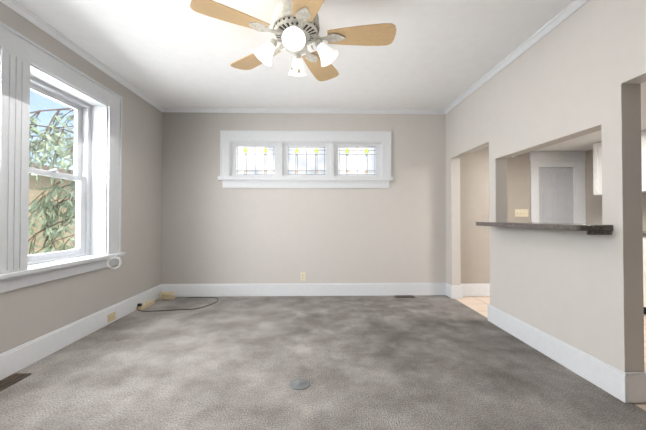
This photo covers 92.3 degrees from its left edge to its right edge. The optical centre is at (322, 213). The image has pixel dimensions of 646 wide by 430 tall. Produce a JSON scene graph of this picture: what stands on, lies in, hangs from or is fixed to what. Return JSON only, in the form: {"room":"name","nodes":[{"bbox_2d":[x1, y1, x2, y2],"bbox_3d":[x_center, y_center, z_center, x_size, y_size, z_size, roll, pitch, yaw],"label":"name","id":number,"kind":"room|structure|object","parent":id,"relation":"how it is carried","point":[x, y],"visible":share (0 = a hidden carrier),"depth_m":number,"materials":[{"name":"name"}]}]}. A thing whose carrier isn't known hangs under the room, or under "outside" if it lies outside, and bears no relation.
{"room":"living room","nodes":[
{"label":"living room","id":0,"kind":"room"},
{"bbox_2d":[0,2,161,353],"bbox_3d":[-2.315,-0.183,1.647,0.300,2.600,5.290,0,-1,-1],"label":"wall","id":1,"kind":"structure","parent":0,"point":[30,313],"depth_m":3.37,"materials":[{"name":"paint"}]},
{"bbox_2d":[0,21,124,292],"bbox_3d":[-2.291,-0.370,2.178,0.330,1.813,2.413,0,-1,-1],"label":"window","id":2,"kind":"structure","parent":1,"relation":"in","point":[97,170],"depth_m":2.66,"materials":[{"name":"paint"}]},
{"bbox_2d":[106,252,125,268],"bbox_3d":[-2.101,0.491,3.204,0.107,0.149,0.228,0,-1,-1],"label":"coil","id":3,"kind":"object","parent":2,"relation":"hanging from","point":[119,265],"visible":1,"depth_m":3.13,"materials":[{"name":"white"}]},
{"bbox_2d":[0,284,163,379],"bbox_3d":[-2.157,1.031,1.709,0.018,0.174,5.140,0,-1,-1],"label":"baseboard","id":4,"kind":"structure","parent":1,"relation":"attached to","point":[13,360],"depth_m":2.61,"materials":[{"name":"paint"}]},
{"bbox_2d":[108,311,115,322],"bbox_3d":[-2.175,1.075,3.209,0.009,0.080,0.120,0,-1,-1],"label":"electrical outlet","id":5,"kind":"object","parent":4,"relation":"attached to","point":[111,316],"visible":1,"depth_m":3.21,"materials":[{"name":"beige plastic"}]},
{"bbox_2d":[0,0,164,111],"bbox_3d":[-2.142,-1.458,1.742,0.048,0.048,5.140,0,-1,-1],"label":"crown molding","id":6,"kind":"structure","parent":1,"relation":"attached to","point":[14,5],"depth_m":2.68,"materials":[{"name":"paint"}]},
{"bbox_2d":[16,0,573,109],"bbox_3d":[-0.272,-1.556,1.782,4.390,0.150,5.440,0,-1,-1],"label":"ceiling","id":7,"kind":"structure","parent":0,"point":[438,54],"depth_m":2.77,"materials":[{"name":"paint"}]},
{"bbox_2d":[190,0,395,80],"bbox_3d":[-0.144,-1.207,2.104,1.270,0.539,1.294,0,-1,-1],"label":"ceiling fan","id":8,"kind":"object","parent":7,"relation":"hanging from","point":[295,29],"visible":1,"depth_m":2.05,"materials":[{"name":"brown wood"}]},
{"bbox_2d":[161,112,445,283],"bbox_3d":[-0.327,-0.147,4.409,4.390,2.600,0.150,0,-1,-1],"label":"wall","id":9,"kind":"structure","parent":0,"point":[214,231],"depth_m":4.33,"materials":[{"name":"paint"}]},
{"bbox_2d":[300,272,304,280],"bbox_3d":[-0.268,0.884,4.316,0.070,0.114,0.009,0,-1,-1],"label":"outlet","id":10,"kind":"object","parent":9,"relation":"attached to","point":[302,276],"visible":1,"depth_m":4.32,"materials":[{"name":"beige plastic"}]},
{"bbox_2d":[165,108,442,113],"bbox_3d":[-0.240,-1.424,4.328,3.840,0.048,0.048,0,-1,-1],"label":"crown molding","id":11,"kind":"structure","parent":9,"relation":"attached to","point":[191,110],"depth_m":4.32,"materials":[{"name":"paint"}]},
{"bbox_2d":[218,130,393,187],"bbox_3d":[-0.224,-0.746,4.394,2.430,0.794,0.200,0,-1,-1],"label":"window","id":12,"kind":"structure","parent":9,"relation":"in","point":[305,159],"depth_m":4.36,"materials":[{"name":"paint"}]},
{"bbox_2d":[164,283,447,296],"bbox_3d":[-0.221,1.065,4.310,3.940,0.174,0.021,0,-1,-1],"label":"baseboard","id":13,"kind":"structure","parent":9,"relation":"attached to","point":[272,289],"depth_m":4.30,"materials":[{"name":"paint"}]},
{"bbox_2d":[0,295,645,429],"bbox_3d":[-0.322,1.168,1.746,4.290,0.100,5.440,0,-1,-1],"label":"floor carpet","id":14,"kind":"object","parent":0,"point":[431,362],"visible":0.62,"depth_m":2.15,"materials":[{"name":"grey carpet"}]},
{"bbox_2d":[0,373,30,390],"bbox_3d":[-2.082,1.117,1.980,0.120,0.008,0.360,0,-1,-1],"label":"air vent register","id":15,"kind":"object","parent":14,"relation":"on","point":[8,381],"visible":1,"depth_m":2.08,"materials":[{"name":"black metal"}]},
{"bbox_2d":[136,291,218,311],"bbox_3d":[-1.774,1.094,3.910,0.834,0.107,0.624,0,-1,-1],"label":"power strip","id":16,"kind":"object","parent":14,"relation":"on","point":[163,295],"visible":1,"depth_m":3.92,"materials":[{"name":"beige plastic"}]},
{"bbox_2d":[289,378,309,389],"bbox_3d":[-0.147,1.118,2.032,0.135,0.007,0.135,0,-1,-1],"label":"disk","id":17,"kind":"object","parent":14,"relation":"on","point":[299,384],"visible":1,"depth_m":2.02,"materials":[{"name":"grey"}]},
{"bbox_2d":[394,295,414,297],"bbox_3d":[1.131,1.147,4.259,0.260,0.008,0.110,0,-1,-1],"label":"air vent register","id":18,"kind":"object","parent":14,"relation":"on","point":[404,296],"visible":1,"depth_m":4.25,"materials":[{"name":"black metal"}]},
{"bbox_2d":[460,146,507,283],"bbox_3d":[2.208,0.088,4.409,0.680,2.130,0.170,0,-1,-1],"label":"wall","id":19,"kind":"structure","parent":0,"point":[474,209],"depth_m":4.32,"materials":[{"name":"paint"}]},
{"bbox_2d":[456,283,489,298],"bbox_3d":[2.150,1.064,4.292,0.560,0.174,0.043,0,-1,-1],"label":"baseboard","id":20,"kind":"structure","parent":19,"relation":"attached to","point":[478,289],"depth_m":4.29,"materials":[{"name":"paint"}]},
{"bbox_2d":[508,153,530,221],"bbox_3d":[3.277,0.095,4.941,1.720,2.130,0.150,0,-1,-1],"label":"wall","id":21,"kind":"structure","parent":0,"point":[518,166],"depth_m":4.87,"materials":[{"name":"paint"}]},
{"bbox_2d":[515,209,527,216],"bbox_3d":[3.117,-0.001,4.856,0.191,0.110,0.015,0,-1,-1],"label":"light switch","id":22,"kind":"object","parent":21,"relation":"attached to","point":[521,212],"visible":1,"depth_m":4.85,"materials":[{"name":"beige plastic"}]},
{"bbox_2d":[539,167,572,222],"bbox_3d":[3.688,0.210,4.887,0.586,1.874,0.103,0,-1,-1],"label":"kitchen door","id":23,"kind":"structure","parent":21,"relation":"in","point":[555,194],"depth_m":4.91,"materials":[{"name":"paint"}]},
{"bbox_2d":[528,151,585,223],"bbox_3d":[3.690,0.096,4.932,0.891,2.128,0.186,0,-1,-1],"label":"door frame","id":24,"kind":"structure","parent":21,"relation":"attached to","point":[575,160],"depth_m":4.86,"materials":[{"name":"paint"}]},
{"bbox_2d":[446,0,645,372],"bbox_3d":[1.863,-0.181,1.809,0.120,2.600,5.140,0,-1,-1],"label":"wall","id":25,"kind":"structure","parent":0,"point":[581,71],"depth_m":2.21,"materials":[{"name":"paint"}]},
{"bbox_2d":[443,0,588,113],"bbox_3d":[1.779,-1.457,1.824,0.048,0.048,5.140,0,-1,-1],"label":"crown molding","id":26,"kind":"structure","parent":25,"relation":"attached to","point":[571,8],"depth_m":2.69,"materials":[{"name":"paint"}]},
{"bbox_2d":[476,222,612,234],"bbox_3d":[1.751,0.113,2.538,0.372,0.062,1.250,0,-1,-1],"label":"countertop","id":27,"kind":"structure","parent":25,"relation":"on","point":[595,229],"depth_m":2.08,"materials":[{"name":"stone"}]},
{"bbox_2d":[487,304,635,402],"bbox_3d":[1.780,1.042,2.559,0.021,0.174,1.464,0,-1,-1],"label":"baseboard","id":28,"kind":"structure","parent":25,"relation":"attached to","point":[627,387],"depth_m":2.20,"materials":[{"name":"paint"}]},
{"bbox_2d":[636,371,645,402],"bbox_3d":[1.916,1.042,2.562,0.018,0.174,1.464,0,-1,-1],"label":"baseboard","id":29,"kind":"structure","parent":25,"relation":"attached to","point":[640,376],"depth_m":1.83,"materials":[{"name":"paint"}]},
{"bbox_2d":[456,296,645,410],"bbox_3d":[3.083,1.174,2.047,2.530,0.096,5.900,0,-1,-1],"label":"floor","id":30,"kind":"structure","parent":0,"point":[479,304],"depth_m":3.81,"materials":[{"name":"beige wood"}]},
{"bbox_2d":[643,239,645,313],"bbox_3d":[3.862,0.698,3.250,0.616,0.880,0.568,0,-1,-1],"label":"base cabinet","id":31,"kind":"object","parent":30,"relation":"on","point":[644,267],"depth_m":3.42,"materials":[{"name":"paint"}]},
{"bbox_2d":[534,82,645,150],"bbox_3d":[3.132,-1.318,2.081,2.430,0.620,5.900,0,-1,-1],"label":"ceiling","id":32,"kind":"structure","parent":0,"point":[584,142],"depth_m":4.24,"materials":[{"name":"paint"}]},
{"bbox_2d":[585,150,645,230],"bbox_3d":[4.271,0.059,2.162,0.150,2.130,5.750,0,-1,-1],"label":"wall","id":33,"kind":"structure","parent":0,"point":[593,203],"depth_m":4.75,"materials":[{"name":"paint"}]},
{"bbox_2d":[593,142,601,194],"bbox_3d":[3.985,-0.615,4.118,0.336,0.728,0.504,0,-1,-1],"label":"upper cabinet","id":34,"kind":"object","parent":33,"relation":"attached to","point":[597,168],"depth_m":4.30,"materials":[{"name":"paint"}]},
{"bbox_2d":[641,130,645,193],"bbox_3d":[3.993,-0.620,3.710,0.336,0.728,0.568,0,-1,-1],"label":"upper cabinet","id":35,"kind":"object","parent":33,"relation":"attached to","point":[643,133],"depth_m":3.70,"materials":[{"name":"paint"}]},
{"label":"outside","id":36,"kind":"structure","parent":0,"visible":0},
{"bbox_3d":[-21.290,1.805,4.529,37.480,0.100,70.000,0,-1,-1],"label":"ground","id":37,"kind":"structure","parent":36,"visible":0},
{"bbox_2d":[28,162,75,254],"bbox_3d":[-13.189,-0.245,12.228,8.600,4.200,19.600,0,-1,-1],"label":"neighbor house","id":38,"kind":"structure","parent":37,"relation":"on","point":[35,188],"depth_m":10.25,"materials":[{"name":"beige brick"}]},
{"bbox_2d":[28,108,75,254],"bbox_3d":[-5.089,-0.498,5.376,3.076,5.084,2.864,0,-1,-1],"label":"tree","id":39,"kind":"object","parent":37,"relation":"on","point":[58,144],"depth_m":5.59,"materials":[{"name":"green plant"}]}
]}

